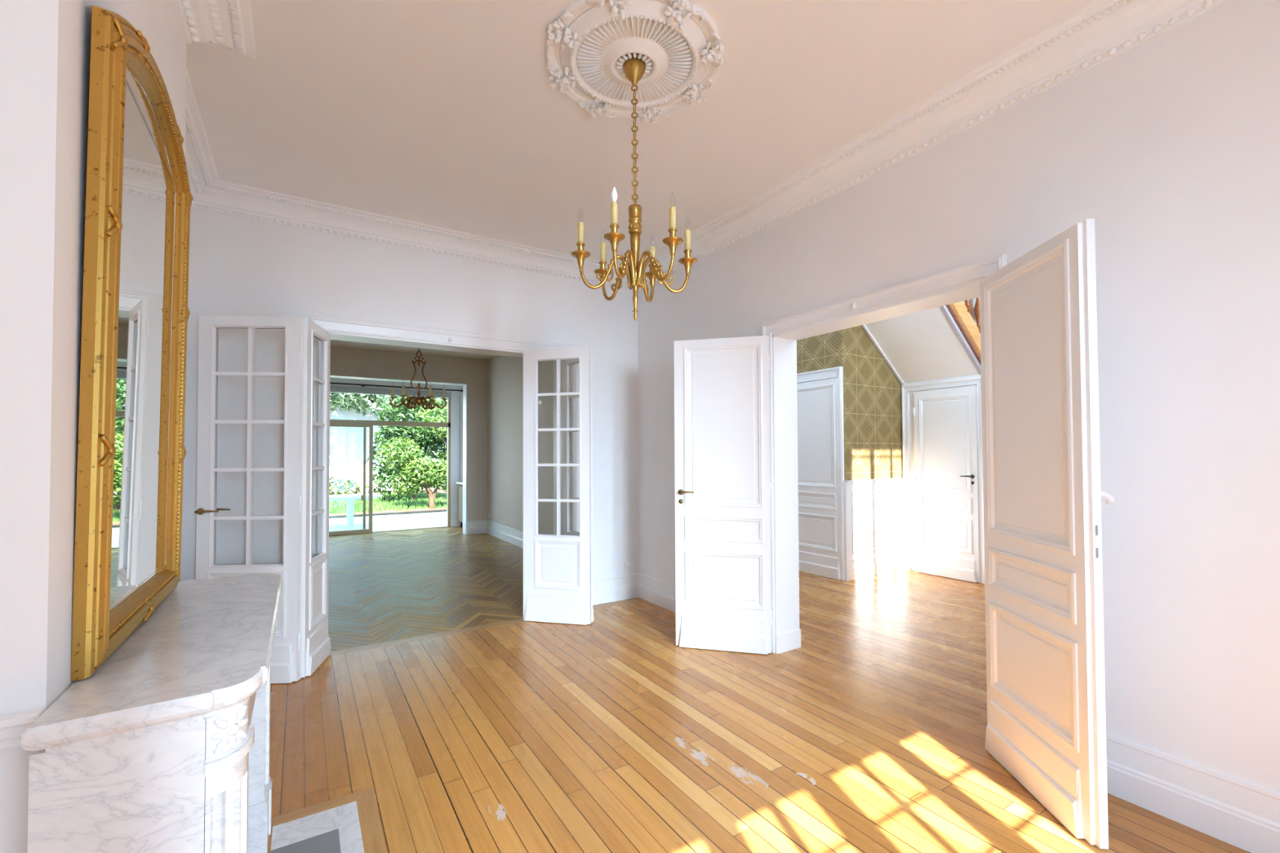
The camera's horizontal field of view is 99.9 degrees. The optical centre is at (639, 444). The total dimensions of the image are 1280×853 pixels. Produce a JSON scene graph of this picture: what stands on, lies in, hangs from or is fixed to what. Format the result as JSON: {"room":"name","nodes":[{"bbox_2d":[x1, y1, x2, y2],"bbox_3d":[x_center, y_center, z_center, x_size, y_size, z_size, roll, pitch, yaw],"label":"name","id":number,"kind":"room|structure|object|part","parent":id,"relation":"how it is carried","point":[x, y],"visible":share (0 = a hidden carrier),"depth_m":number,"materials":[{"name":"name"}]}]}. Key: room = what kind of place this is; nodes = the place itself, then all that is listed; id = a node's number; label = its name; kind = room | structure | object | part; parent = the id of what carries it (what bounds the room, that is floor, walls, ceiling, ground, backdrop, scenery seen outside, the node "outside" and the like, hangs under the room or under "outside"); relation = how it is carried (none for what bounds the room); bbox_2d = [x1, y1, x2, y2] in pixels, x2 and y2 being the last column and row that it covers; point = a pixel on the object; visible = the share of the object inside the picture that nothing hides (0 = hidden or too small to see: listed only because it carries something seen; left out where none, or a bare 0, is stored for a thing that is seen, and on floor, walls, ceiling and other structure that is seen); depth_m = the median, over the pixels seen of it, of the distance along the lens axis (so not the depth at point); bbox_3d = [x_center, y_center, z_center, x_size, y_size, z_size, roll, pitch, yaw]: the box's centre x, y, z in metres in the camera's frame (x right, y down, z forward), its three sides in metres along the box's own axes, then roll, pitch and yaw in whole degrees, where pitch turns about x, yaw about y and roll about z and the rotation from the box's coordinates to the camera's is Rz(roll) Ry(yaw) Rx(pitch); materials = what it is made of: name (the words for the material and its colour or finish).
{"room":"historic interior","nodes":[
{"label":"historic interior","id":0,"kind":"room"},
{"bbox_2d":[0,0,186,852],"bbox_3d":[-1.547,-0.153,1.464,0.275,3.180,1.280,0,-1,-32],"label":"wall","id":1,"kind":"structure","parent":0,"point":[45,45],"depth_m":0.99,"materials":[{"name":"paint"}]},
{"bbox_2d":[0,708,45,751],"bbox_3d":[-1.195,0.509,0.897,0.275,0.059,0.031,0,-1,-32],"label":"trim","id":2,"kind":"structure","parent":1,"relation":"attached to","point":[13,726],"depth_m":0.95,"materials":[{"name":"white paint"}]},
{"bbox_2d":[176,0,1228,291],"bbox_3d":[-0.068,-1.667,2.172,3.510,0.138,5.400,0,-1,-32],"label":"trim","id":3,"kind":"structure","parent":1,"relation":"attached to","point":[1101,30],"depth_m":2.99,"materials":[{"name":"white paint"}]},
{"bbox_2d":[329,377,462,515],"bbox_3d":[-5.030,0.028,10.030,3.400,3.200,0.250,0,-1,-32],"label":"wall","id":4,"kind":"structure","parent":0,"point":[455,400],"depth_m":10.71,"materials":[{"name":"white paint"}]},
{"bbox_2d":[328,398,450,535],"bbox_3d":[-5.024,0.325,9.885,2.960,2.640,0.110,0,-1,-32],"label":"window","id":5,"kind":"structure","parent":4,"relation":"in","point":[333,423],"depth_m":9.88,"materials":[{"name":"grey metal"}]},
{"bbox_2d":[329,385,451,398],"bbox_3d":[-5.001,-0.981,9.865,2.960,0.110,0.100,0,-1,-32],"label":"trim","id":6,"kind":"structure","parent":4,"relation":"attached to","point":[345,389],"depth_m":9.92,"materials":[{"name":"grey metal"}]},
{"bbox_2d":[329,382,462,391],"bbox_3d":[-4.914,-1.076,9.884,3.226,0.052,0.165,0,-1,-32],"label":"curtain rod","id":7,"kind":"object","parent":4,"relation":"attached to","point":[361,384],"visible":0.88,"depth_m":9.92,"materials":[{"name":"metal"}]},
{"bbox_2d":[450,514,461,527],"bbox_3d":[-3.635,1.517,10.713,0.289,0.238,0.024,0,-1,-32],"label":"baseboard","id":8,"kind":"structure","parent":4,"relation":"attached to","point":[455,522],"depth_m":10.68,"materials":[{"name":"white paint"}]},
{"bbox_2d":[459,396,460,484],"bbox_3d":[-3.608,0.336,10.765,0.005,2.600,0.012,0,-1,-32],"label":"trim","id":9,"kind":"structure","parent":4,"relation":"attached to","point":[460,397],"depth_m":10.77,"materials":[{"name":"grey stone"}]},
{"bbox_2d":[329,346,487,521],"bbox_3d":[-4.533,0.002,8.866,4.500,3.200,0.250,0,-1,-32],"label":"wall","id":10,"kind":"structure","parent":0,"point":[344,361],"depth_m":9.60,"materials":[{"name":"paint"}]},
{"bbox_2d":[329,374,466,534],"bbox_3d":[-4.399,0.253,8.950,2.920,2.700,0.240,0,-1,-32],"label":"trim","id":11,"kind":"structure","parent":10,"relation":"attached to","point":[464,385],"depth_m":9.64,"materials":[{"name":"white paint"}]},
{"bbox_2d":[179,207,639,581],"bbox_3d":[-1.823,-0.094,4.287,4.200,3.180,0.110,0,-1,-32],"label":"wall","id":12,"kind":"structure","parent":0,"point":[238,266],"depth_m":4.01,"materials":[{"name":"paint"}]},
{"bbox_2d":[301,317,331,677],"bbox_3d":[-2.200,0.337,3.641,0.094,2.284,0.464,0,-1,-14],"label":"door","id":13,"kind":"structure","parent":12,"relation":"in","point":[315,639],"depth_m":3.58,"materials":[{"name":"white paint"}]},
{"bbox_2d":[194,315,303,683],"bbox_3d":[-2.438,0.335,3.369,0.620,2.279,0.135,0,-1,-3],"label":"door","id":14,"kind":"structure","parent":13,"relation":"attached to","point":[286,655],"depth_m":3.35,"materials":[{"name":"white paint"}]},
{"bbox_3d":[-2.668,0.415,3.309,0.146,0.042,0.046,0,-1,-3],"label":"handle","id":15,"kind":"part","parent":14,"relation":"part of","materials":[{"name":"gold metal"}]},
{"bbox_3d":[-2.673,0.417,3.398,0.146,0.042,0.046,0,-1,-3],"label":"handle","id":16,"kind":"part","parent":14,"relation":"part of","materials":[{"name":"gold metal"}]},
{"bbox_3d":[-2.440,0.994,3.355,0.468,0.416,0.062,0,-1,-3],"label":"panel","id":17,"kind":"part","parent":14,"relation":"part of","materials":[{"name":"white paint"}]},
{"bbox_3d":[-2.195,0.998,3.623,0.062,0.416,0.313,0,-1,-14],"label":"panel","id":18,"kind":"part","parent":13,"relation":"part of","materials":[{"name":"white paint"}]},
{"bbox_2d":[306,312,577,555],"bbox_3d":[-1.487,0.279,4.407,2.130,2.435,0.030,0,-1,-32],"label":"trim","id":19,"kind":"structure","parent":12,"relation":"attached to","point":[328,322],"depth_m":4.24,"materials":[{"name":"white paint"}]},
{"bbox_2d":[328,331,563,534],"bbox_3d":[-1.553,0.339,4.510,1.902,2.321,0.226,0,-1,-32],"label":"trim","id":20,"kind":"structure","parent":12,"relation":"attached to","point":[334,335],"depth_m":4.65,"materials":[{"name":"white paint"}]},
{"bbox_2d":[563,349,594,622],"bbox_3d":[-0.546,0.345,4.695,0.094,2.294,0.454,1,-1,-36],"label":"door","id":21,"kind":"structure","parent":12,"relation":"in","point":[567,364],"depth_m":4.81,"materials":[{"name":"white paint"}]},
{"bbox_2d":[523,346,591,625],"bbox_3d":[-0.703,0.337,4.564,0.598,2.306,0.114,-1,-1,13],"label":"door","id":22,"kind":"structure","parent":21,"relation":"attached to","point":[557,581],"depth_m":4.53,"materials":[{"name":"white paint"}]},
{"bbox_3d":[-0.685,1.010,4.537,0.421,0.416,0.062,-1,-1,13],"label":"panel","id":23,"kind":"part","parent":22,"relation":"part of","materials":[{"name":"white paint"}]},
{"bbox_2d":[592,572,639,604],"bbox_3d":[-1.488,1.378,4.384,3.510,0.238,0.024,0,-1,-32],"label":"baseboard","id":24,"kind":"structure","parent":12,"relation":"attached to","point":[622,587],"depth_m":5.17,"materials":[{"name":"white paint"}]},
{"bbox_2d":[625,562,632,571],"bbox_3d":[-0.109,1.200,5.263,0.082,0.082,0.016,0,-1,-32],"label":"wall socket","id":25,"kind":"object","parent":12,"relation":"attached to","point":[628,566],"visible":1,"depth_m":5.26,"materials":[{"name":"white paint"}]},
{"bbox_2d":[186,0,1096,359],"bbox_3d":[-1.954,-1.788,4.799,4.500,0.270,12.450,0,-1,-32],"label":"ceiling","id":26,"kind":"structure","parent":0,"point":[448,114],"depth_m":2.75,"materials":[{"name":"paint"}]},
{"bbox_2d":[388,347,448,409],"bbox_3d":[-2.772,-1.021,6.743,0.670,1.173,0.670,0,-1,-32],"label":"chandelier","id":27,"kind":"object","parent":26,"relation":"hanging from","point":[420,400],"visible":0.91,"depth_m":6.72,"materials":[{"name":"brown metal"}]},
{"bbox_3d":[-2.939,-0.519,6.680,0.315,0.154,0.026,0,-1,-17],"label":"arm","id":28,"kind":"part","parent":27,"relation":"part of","materials":[{"name":"brown metal"}]},
{"bbox_3d":[-2.809,-0.522,6.559,0.026,0.154,0.315,-1,-1,13],"label":"arm","id":29,"kind":"part","parent":27,"relation":"part of","materials":[{"name":"brown metal"}]},
{"bbox_3d":[-2.900,-0.516,6.853,0.315,0.154,0.026,-1,-2,43],"label":"arm","id":30,"kind":"part","parent":27,"relation":"part of","materials":[{"name":"brown metal"}]},
{"bbox_3d":[-2.772,-1.084,6.744,0.042,0.209,0.059,-1,-2,41],"label":"crown","id":31,"kind":"part","parent":27,"relation":"part of","materials":[{"name":"brown metal"}]},
{"bbox_3d":[-2.639,-0.522,6.612,0.315,0.154,0.026,-1,-2,43],"label":"arm","id":32,"kind":"part","parent":27,"relation":"part of","materials":[{"name":"brown metal"}]},
{"bbox_3d":[-2.731,-0.516,6.905,0.026,0.154,0.315,-1,-1,13],"label":"arm","id":33,"kind":"part","parent":27,"relation":"part of","materials":[{"name":"brown metal"}]},
{"bbox_3d":[-2.600,-0.519,6.785,0.315,0.154,0.026,0,-1,-17],"label":"arm","id":34,"kind":"part","parent":27,"relation":"part of","materials":[{"name":"brown metal"}]},
{"bbox_2d":[545,0,724,124],"bbox_3d":[-0.027,-1.704,2.423,0.822,0.054,0.822,0,-1,-32],"label":"ceiling rose","id":35,"kind":"object","parent":26,"relation":"attached to","point":[675,52],"visible":0.98,"depth_m":2.36,"materials":[{"name":"white paint"}]},
{"bbox_2d":[570,56,697,320],"bbox_3d":[-0.023,-1.143,2.413,0.532,1.152,0.563,0,-1,-32],"label":"chandelier","id":36,"kind":"object","parent":35,"relation":"hanging from","point":[633,68],"visible":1,"depth_m":2.39,"materials":[{"name":"gold metal"}]},
{"bbox_2d":[576,242,585,250],"bbox_3d":[-0.261,-0.859,2.364,0.039,0.047,0.038,0,-1,-10],"label":"socket","id":37,"kind":"object","parent":36,"relation":"attached to","point":[580,246],"depth_m":2.35,"materials":[{"name":"gold metal"}]},
{"bbox_2d":[599,261,607,268],"bbox_3d":[-0.178,-0.855,2.593,0.038,0.047,0.039,1,-2,-40],"label":"socket","id":38,"kind":"object","parent":36,"relation":"attached to","point":[602,264],"depth_m":2.58,"materials":[{"name":"gold metal"}]},
{"bbox_3d":[-0.147,-0.765,2.383,0.243,0.160,0.020,0,-1,-10],"label":"arm","id":39,"kind":"part","parent":36,"relation":"part of","materials":[{"name":"gold metal"}]},
{"bbox_2d":[609,223,619,232],"bbox_3d":[-0.104,-0.864,2.179,0.038,0.047,0.039,-1,-1,20],"label":"socket","id":40,"kind":"object","parent":36,"relation":"attached to","point":[614,227],"depth_m":2.17,"materials":[{"name":"gold metal"}]},
{"bbox_3d":[-0.104,-1.013,2.182,0.026,0.068,0.027,-1,-1,20],"label":"bulb","id":41,"kind":"part","parent":36,"relation":"part of","materials":[{"name":"white glass"}]},
{"bbox_3d":[-0.104,-0.762,2.503,0.020,0.160,0.243,1,-2,-40],"label":"arm","id":42,"kind":"part","parent":36,"relation":"part of","materials":[{"name":"gold metal"}]},
{"bbox_3d":[-0.064,-0.767,2.285,0.020,0.160,0.243,-1,-1,20],"label":"arm","id":43,"kind":"part","parent":36,"relation":"part of","materials":[{"name":"gold metal"}]},
{"bbox_3d":[-0.024,-1.340,2.417,0.031,0.563,0.014,-1,-1,15],"label":"chain","id":44,"kind":"part","parent":36,"relation":"part of","materials":[{"name":"gold metal"}]},
{"bbox_3d":[-0.021,-0.808,2.406,0.061,0.514,0.062,0,-1,-32],"label":"stem","id":45,"kind":"part","parent":36,"relation":"part of","materials":[{"name":"gold metal"}]},
{"bbox_3d":[0.022,-0.762,2.526,0.020,0.160,0.243,-1,-1,20],"label":"arm","id":46,"kind":"part","parent":36,"relation":"part of","materials":[{"name":"gold metal"}]},
{"bbox_3d":[0.062,-0.767,2.307,0.020,0.160,0.243,1,-2,-40],"label":"arm","id":47,"kind":"part","parent":36,"relation":"part of","materials":[{"name":"gold metal"}]},
{"bbox_3d":[0.105,-0.765,2.428,0.243,0.160,0.020,0,-1,-10],"label":"arm","id":48,"kind":"part","parent":36,"relation":"part of","materials":[{"name":"gold metal"}]},
{"bbox_2d":[667,227,677,236],"bbox_3d":[0.136,-0.864,2.222,0.038,0.047,0.039,1,-2,-40],"label":"socket","id":49,"kind":"object","parent":36,"relation":"attached to","point":[672,231],"depth_m":2.21,"materials":[{"name":"gold metal"}]},
{"bbox_2d":[683,248,692,257],"bbox_3d":[0.218,-0.860,2.451,0.039,0.047,0.038,0,-1,-10],"label":"socket","id":50,"kind":"object","parent":36,"relation":"attached to","point":[687,252],"depth_m":2.44,"materials":[{"name":"gold metal"}]},
{"bbox_2d":[267,526,1249,852],"bbox_3d":[-0.381,1.577,5.636,8.100,0.120,12.320,0,-1,-32],"label":"floor","id":51,"kind":"structure","parent":0,"point":[609,734],"depth_m":2.77,"materials":[{"name":"brown wood"}]},
{"bbox_2d":[21,573,281,852],"bbox_3d":[-1.229,0.964,1.515,0.333,0.945,1.274,0,-1,-32],"label":"mantelpiece","id":52,"kind":"object","parent":51,"relation":"on","point":[165,748],"visible":1,"depth_m":1.04,"materials":[{"name":"white stone"}]},
{"bbox_3d":[-0.953,0.980,0.988,0.237,0.889,0.025,0,-1,-32],"label":"panel","id":53,"kind":"part","parent":52,"relation":"part of","materials":[{"name":"white stone"}]},
{"bbox_2d":[70,5,192,681],"bbox_3d":[-1.369,-0.281,1.503,0.066,1.540,0.904,0,-1,-32],"label":"mirror","id":54,"kind":"object","parent":52,"relation":"on","point":[131,452],"visible":1,"depth_m":1.35,"materials":[{"name":"gold wood"}]},
{"bbox_3d":[-1.379,-0.281,1.496,0.001,1.384,0.763,1,-2,-32],"label":"glass","id":55,"kind":"part","parent":54,"relation":"part of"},
{"bbox_3d":[-1.231,0.541,1.524,0.289,0.015,1.228,0,-1,-32],"label":"shelf moulding","id":56,"kind":"part","parent":52,"relation":"part of","materials":[{"name":"white stone"}]},
{"bbox_2d":[21,573,281,751],"bbox_3d":[-1.231,0.513,1.524,0.333,0.043,1.274,0,-1,-32],"label":"shelf","id":57,"kind":"object","parent":52,"relation":"attached to","point":[202,653],"depth_m":1.15,"materials":[{"name":"white stone"}]},
{"bbox_2d":[270,801,364,852],"bbox_3d":[-0.987,1.447,1.656,0.280,0.024,1.060,0,-1,-32],"label":"hearth","id":58,"kind":"object","parent":51,"relation":"on","point":[337,829],"visible":1,"depth_m":1.99,"materials":[{"name":"white stone"}]},
{"bbox_2d":[272,786,373,826],"bbox_3d":[-0.958,1.448,1.674,0.348,0.022,1.196,0,-1,-32],"label":"trim","id":59,"kind":"structure","parent":58,"relation":"attached to","point":[300,813],"depth_m":2.14,"materials":[{"name":"brown wood"}]},
{"bbox_2d":[355,787,386,852],"bbox_3d":[-0.840,1.449,1.749,0.068,0.022,1.196,0,-1,-32],"label":"trim","id":60,"kind":"structure","parent":58,"relation":"attached to","point":[373,841],"depth_m":2.04,"materials":[{"name":"brown wood"}]},
{"bbox_2d":[455,481,462,527],"bbox_3d":[-3.338,1.181,10.331,0.200,0.890,0.840,0,-1,-32],"label":"radiator","id":61,"kind":"object","parent":51,"relation":"on","point":[460,487],"visible":0.2,"depth_m":10.48,"materials":[{"name":"white metal"}]},
{"bbox_2d":[328,598,644,656],"bbox_3d":[-1.603,1.553,4.198,3.900,0.121,0.090,0,-1,-32],"label":"board","id":62,"kind":"object","parent":51,"relation":"on","point":[491,625],"visible":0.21,"depth_m":4.24,"materials":[{"name":"brown wood"}]},
{"bbox_2d":[796,325,902,480],"bbox_3d":[2.454,-1.114,7.250,1.620,5.300,1.880,0,-1,-32],"label":"wall","id":63,"kind":"structure","parent":0,"point":[872,391],"depth_m":6.26,"materials":[{"name":"paper"}]},
{"bbox_2d":[796,372,837,383],"bbox_3d":[1.996,-0.777,6.427,0.029,0.053,0.870,0,-1,-32],"label":"trim","id":64,"kind":"structure","parent":63,"relation":"attached to","point":[834,375],"depth_m":6.28,"materials":[{"name":"white paint"}]},
{"bbox_2d":[796,377,843,580],"bbox_3d":[2.034,0.386,6.343,0.094,2.256,0.850,0,-1,-32],"label":"door","id":65,"kind":"structure","parent":63,"relation":"in","point":[819,402],"depth_m":6.22,"materials":[{"name":"white paint"}]},
{"bbox_3d":[2.029,-0.091,6.357,0.062,1.177,0.698,0,-1,-32],"label":"panel","id":66,"kind":"part","parent":65,"relation":"part of","materials":[{"name":"white paint"}]},
{"bbox_3d":[2.032,0.655,6.342,0.062,0.188,0.698,0,-1,-32],"label":"panel","id":67,"kind":"part","parent":65,"relation":"part of","materials":[{"name":"white paint"}]},
{"bbox_3d":[2.034,1.017,6.335,0.062,0.398,0.698,0,-1,-32],"label":"panel","id":68,"kind":"part","parent":65,"relation":"part of","materials":[{"name":"white paint"}]},
{"bbox_2d":[796,366,844,580],"bbox_3d":[2.000,0.329,6.398,0.036,2.385,0.980,0,-1,-32],"label":"trim","id":69,"kind":"structure","parent":63,"relation":"attached to","point":[839,370],"depth_m":6.00,"materials":[{"name":"white paint"}]},
{"bbox_2d":[843,478,906,581],"bbox_3d":[2.750,0.961,6.266,1.138,1.108,0.058,0,-1,-32],"label":"wainscoting","id":70,"kind":"structure","parent":63,"relation":"attached to","point":[873,511],"depth_m":6.22,"materials":[{"name":"white paint"}]},
{"bbox_2d":[487,0,1279,791],"bbox_3d":[0.225,-1.194,5.272,0.300,5.400,10.950,0,-1,-32],"label":"wall","id":71,"kind":"structure","parent":0,"point":[1171,143],"depth_m":2.14,"materials":[{"name":"paint"}]},
{"bbox_2d":[466,520,523,548],"bbox_3d":[-3.124,1.430,6.599,3.985,0.238,5.030,0,-1,-32],"label":"baseboard","id":72,"kind":"structure","parent":71,"relation":"attached to","point":[509,535],"depth_m":9.25,"materials":[{"name":"white paint"}]},
{"bbox_2d":[674,335,772,654],"bbox_3d":[0.597,0.350,3.899,0.690,2.241,0.135,-1,-1,15],"label":"door","id":73,"kind":"structure","parent":71,"relation":"in","point":[723,486],"depth_m":3.88,"materials":[{"name":"white paint"}]},
{"bbox_3d":[0.334,0.350,3.922,0.122,0.042,0.046,-1,-1,15],"label":"handle","id":74,"kind":"part","parent":73,"relation":"part of","materials":[{"name":"gold metal"}]},
{"bbox_3d":[0.603,-0.135,3.906,0.566,1.177,0.062,-1,-1,15],"label":"panel","id":75,"kind":"part","parent":73,"relation":"part of","materials":[{"name":"white paint"}]},
{"bbox_3d":[0.607,0.612,3.891,0.566,0.188,0.062,-1,-1,15],"label":"panel","id":76,"kind":"part","parent":73,"relation":"part of","materials":[{"name":"white paint"}]},
{"bbox_3d":[0.608,0.974,3.884,0.566,0.398,0.062,-1,-1,15],"label":"panel","id":77,"kind":"part","parent":73,"relation":"part of","materials":[{"name":"white paint"}]},
{"bbox_2d":[851,302,857,309],"bbox_3d":[1.295,-0.836,3.249,0.036,0.039,0.034,0,-1,-32],"label":"latch keeper","id":78,"kind":"object","parent":71,"relation":"attached to","point":[854,306],"visible":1,"depth_m":3.24,"materials":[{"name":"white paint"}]},
{"bbox_2d":[772,280,979,653],"bbox_3d":[1.429,0.332,3.279,0.248,2.256,1.427,0,-1,-32],"label":"trim","id":79,"kind":"structure","parent":71,"relation":"attached to","point":[784,402],"depth_m":3.84,"materials":[{"name":"white paint"}]},
{"bbox_2d":[761,253,1006,653],"bbox_3d":[1.318,0.282,3.211,0.030,2.355,1.595,0,-1,-32],"label":"trim","id":80,"kind":"structure","parent":71,"relation":"attached to","point":[980,268],"depth_m":3.21,"materials":[{"name":"white paint"}]},
{"bbox_2d":[638,573,1279,852],"bbox_3d":[1.420,1.337,3.040,0.024,0.238,5.400,0,-1,-32],"label":"baseboard","id":81,"kind":"structure","parent":71,"relation":"attached to","point":[1242,814],"depth_m":2.02,"materials":[{"name":"white paint"}]},
{"bbox_2d":[979,218,1114,848],"bbox_3d":[1.686,0.312,2.253,0.170,2.240,0.682,0,-1,5],"label":"door","id":82,"kind":"structure","parent":71,"relation":"in","point":[1042,494],"depth_m":2.13,"materials":[{"name":"white paint"}]},
{"bbox_3d":[1.646,-0.173,2.272,0.062,1.177,0.564,0,-1,5],"label":"panel","id":83,"kind":"part","parent":82,"relation":"part of","materials":[{"name":"white paint"}]},
{"bbox_3d":[1.649,0.574,2.256,0.062,0.188,0.564,0,-1,5],"label":"panel","id":84,"kind":"part","parent":82,"relation":"part of","materials":[{"name":"white paint"}]},
{"bbox_3d":[1.651,0.935,2.249,0.062,0.398,0.564,0,-1,5],"label":"panel","id":85,"kind":"part","parent":82,"relation":"part of","materials":[{"name":"white paint"}]},
{"bbox_3d":[1.697,0.192,1.985,0.102,0.062,0.044,0,-1,5],"label":"handle","id":86,"kind":"part","parent":82,"relation":"part of","materials":[{"name":"white paint"}]},
{"bbox_2d":[902,297,981,570],"bbox_3d":[4.287,-1.160,5.392,0.500,5.300,3.220,0,-1,-32],"label":"wall","id":87,"kind":"structure","parent":0,"point":[911,419],"depth_m":6.48,"materials":[{"name":"paint"}]},
{"bbox_2d":[861,297,981,385],"bbox_3d":[2.325,-2.432,5.496,2.754,3.382,0.980,0,-1,-32],"label":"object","id":88,"kind":"structure","parent":87,"relation":"attached to","point":[942,342],"depth_m":5.89,"materials":[{"name":"white paint"}]},
{"bbox_3d":[2.594,-1.916,5.134,2.650,2.200,0.060,0,-1,-32],"label":"moulding","id":89,"kind":"part","parent":88,"relation":"part of","materials":[{"name":"brown wood"}]},
{"bbox_2d":[901,376,984,583],"bbox_3d":[3.465,0.393,6.173,0.036,2.235,0.940,0,-1,-32],"label":"trim","id":90,"kind":"structure","parent":87,"relation":"attached to","point":[905,389],"depth_m":6.36,"materials":[{"name":"white paint"}]},
{"bbox_2d":[912,385,979,582],"bbox_3d":[3.481,0.434,6.139,0.114,2.139,0.712,0,-1,-32],"label":"door","id":91,"kind":"structure","parent":87,"relation":"in","point":[947,544],"depth_m":6.11,"materials":[{"name":"white paint"}]},
{"bbox_3d":[3.490,-0.011,6.150,0.062,1.088,0.580,0,-1,-32],"label":"panel","id":92,"kind":"part","parent":91,"relation":"part of","materials":[{"name":"white paint"}]},
{"bbox_3d":[3.493,0.684,6.136,0.062,0.178,0.580,0,-1,-32],"label":"panel","id":93,"kind":"part","parent":91,"relation":"part of","materials":[{"name":"white paint"}]},
{"bbox_3d":[3.495,1.020,6.129,0.062,0.370,0.580,0,-1,-32],"label":"panel","id":94,"kind":"part","parent":91,"relation":"part of","materials":[{"name":"white paint"}]},
{"bbox_3d":[3.590,0.354,5.904,0.046,0.042,0.136,0,-1,-32],"label":"handle","id":95,"kind":"part","parent":91,"relation":"part of","materials":[{"name":"metal"}]},
{"label":"outside","id":96,"kind":"structure","parent":0,"visible":0},
{"bbox_2d":[328,488,447,514],"bbox_3d":[-13.662,2.149,26.975,60.000,0.230,28.800,0,-1,-32],"label":"ground","id":97,"kind":"structure","parent":96,"point":[433,490],"depth_m":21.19,"materials":[{"name":"green plant"}]},
{"bbox_2d":[328,476,368,494],"bbox_3d":[-12.295,1.434,18.402,5.564,0.919,0.946,0,-1,-32],"label":"hedge","id":98,"kind":"object","parent":97,"relation":"on","point":[342,486],"visible":0.26,"depth_m":19.35,"materials":[{"name":"green plant"}]},
{"bbox_2d":[328,392,446,492],"bbox_3d":[-12.457,-0.157,21.344,36.000,4.300,0.300,0,-1,-32],"label":"sky","id":99,"kind":"structure","parent":97,"relation":"on","point":[346,443],"depth_m":21.67,"materials":[{"name":"white"}]},
{"bbox_2d":[329,392,447,493],"bbox_3d":[-9.786,-0.984,20.820,10.701,5.829,3.531,0,-1,-32],"label":"tree","id":100,"kind":"object","parent":97,"relation":"on","point":[343,399],"visible":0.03,"depth_m":20.01,"materials":[{"name":"green plant"}]},
{"bbox_2d":[366,395,447,502],"bbox_3d":[-7.039,0.057,16.976,2.890,3.546,1.862,0,-1,-32],"label":"tree","id":101,"kind":"object","parent":97,"relation":"on","point":[419,435],"visible":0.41,"depth_m":16.46,"materials":[{"name":"green plant"}]},
{"bbox_2d":[414,398,447,472],"bbox_3d":[-5.363,0.222,16.288,1.713,3.180,2.783,-1,-2,40],"label":"tree","id":102,"kind":"object","parent":97,"relation":"on","point":[429,415],"visible":0.14,"depth_m":15.71,"materials":[{"name":"green plant"}]},
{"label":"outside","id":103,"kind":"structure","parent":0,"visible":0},
{"bbox_2d":[328,511,446,531],"bbox_3d":[-5.295,1.781,11.832,30.000,0.170,3.150,0,-1,-32],"label":"patio","id":104,"kind":"structure","parent":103,"point":[423,520],"depth_m":11.72,"materials":[{"name":"white concrete"}]},
{"bbox_2d":[328,493,382,527],"bbox_3d":[-6.575,1.361,10.710,2.530,0.635,0.700,0,-1,-32],"label":"garden table","id":105,"kind":"object","parent":104,"relation":"on","point":[349,498],"visible":0.47,"depth_m":10.87,"materials":[{"name":"white"}]},
{"bbox_3d":[-6.096,1.408,11.271,0.090,0.560,0.090,0,-1,-32],"label":"leg","id":106,"kind":"part","parent":105,"relation":"part of","materials":[{"name":"white"}]},
{"bbox_3d":[-5.861,1.400,10.899,0.090,0.560,0.090,0,-1,-32],"label":"leg","id":107,"kind":"part","parent":105,"relation":"part of","materials":[{"name":"white"}]},
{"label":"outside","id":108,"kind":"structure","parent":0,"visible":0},
{"bbox_2d":[328,506,446,518],"bbox_3d":[-6.481,1.810,13.714,30.000,0.200,1.300,0,-1,-32],"label":"soil bed","id":109,"kind":"object","parent":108,"point":[419,510],"visible":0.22,"depth_m":13.50,"materials":[{"name":"brown soil"}]},
{"bbox_2d":[377,436,447,508],"bbox_3d":[-5.831,0.789,14.447,2.232,1.974,1.273,0,-1,-32],"label":"shrub","id":110,"kind":"object","parent":109,"relation":"on","point":[415,471],"visible":0.9,"depth_m":14.19,"materials":[{"name":"green plant"}]}
]}

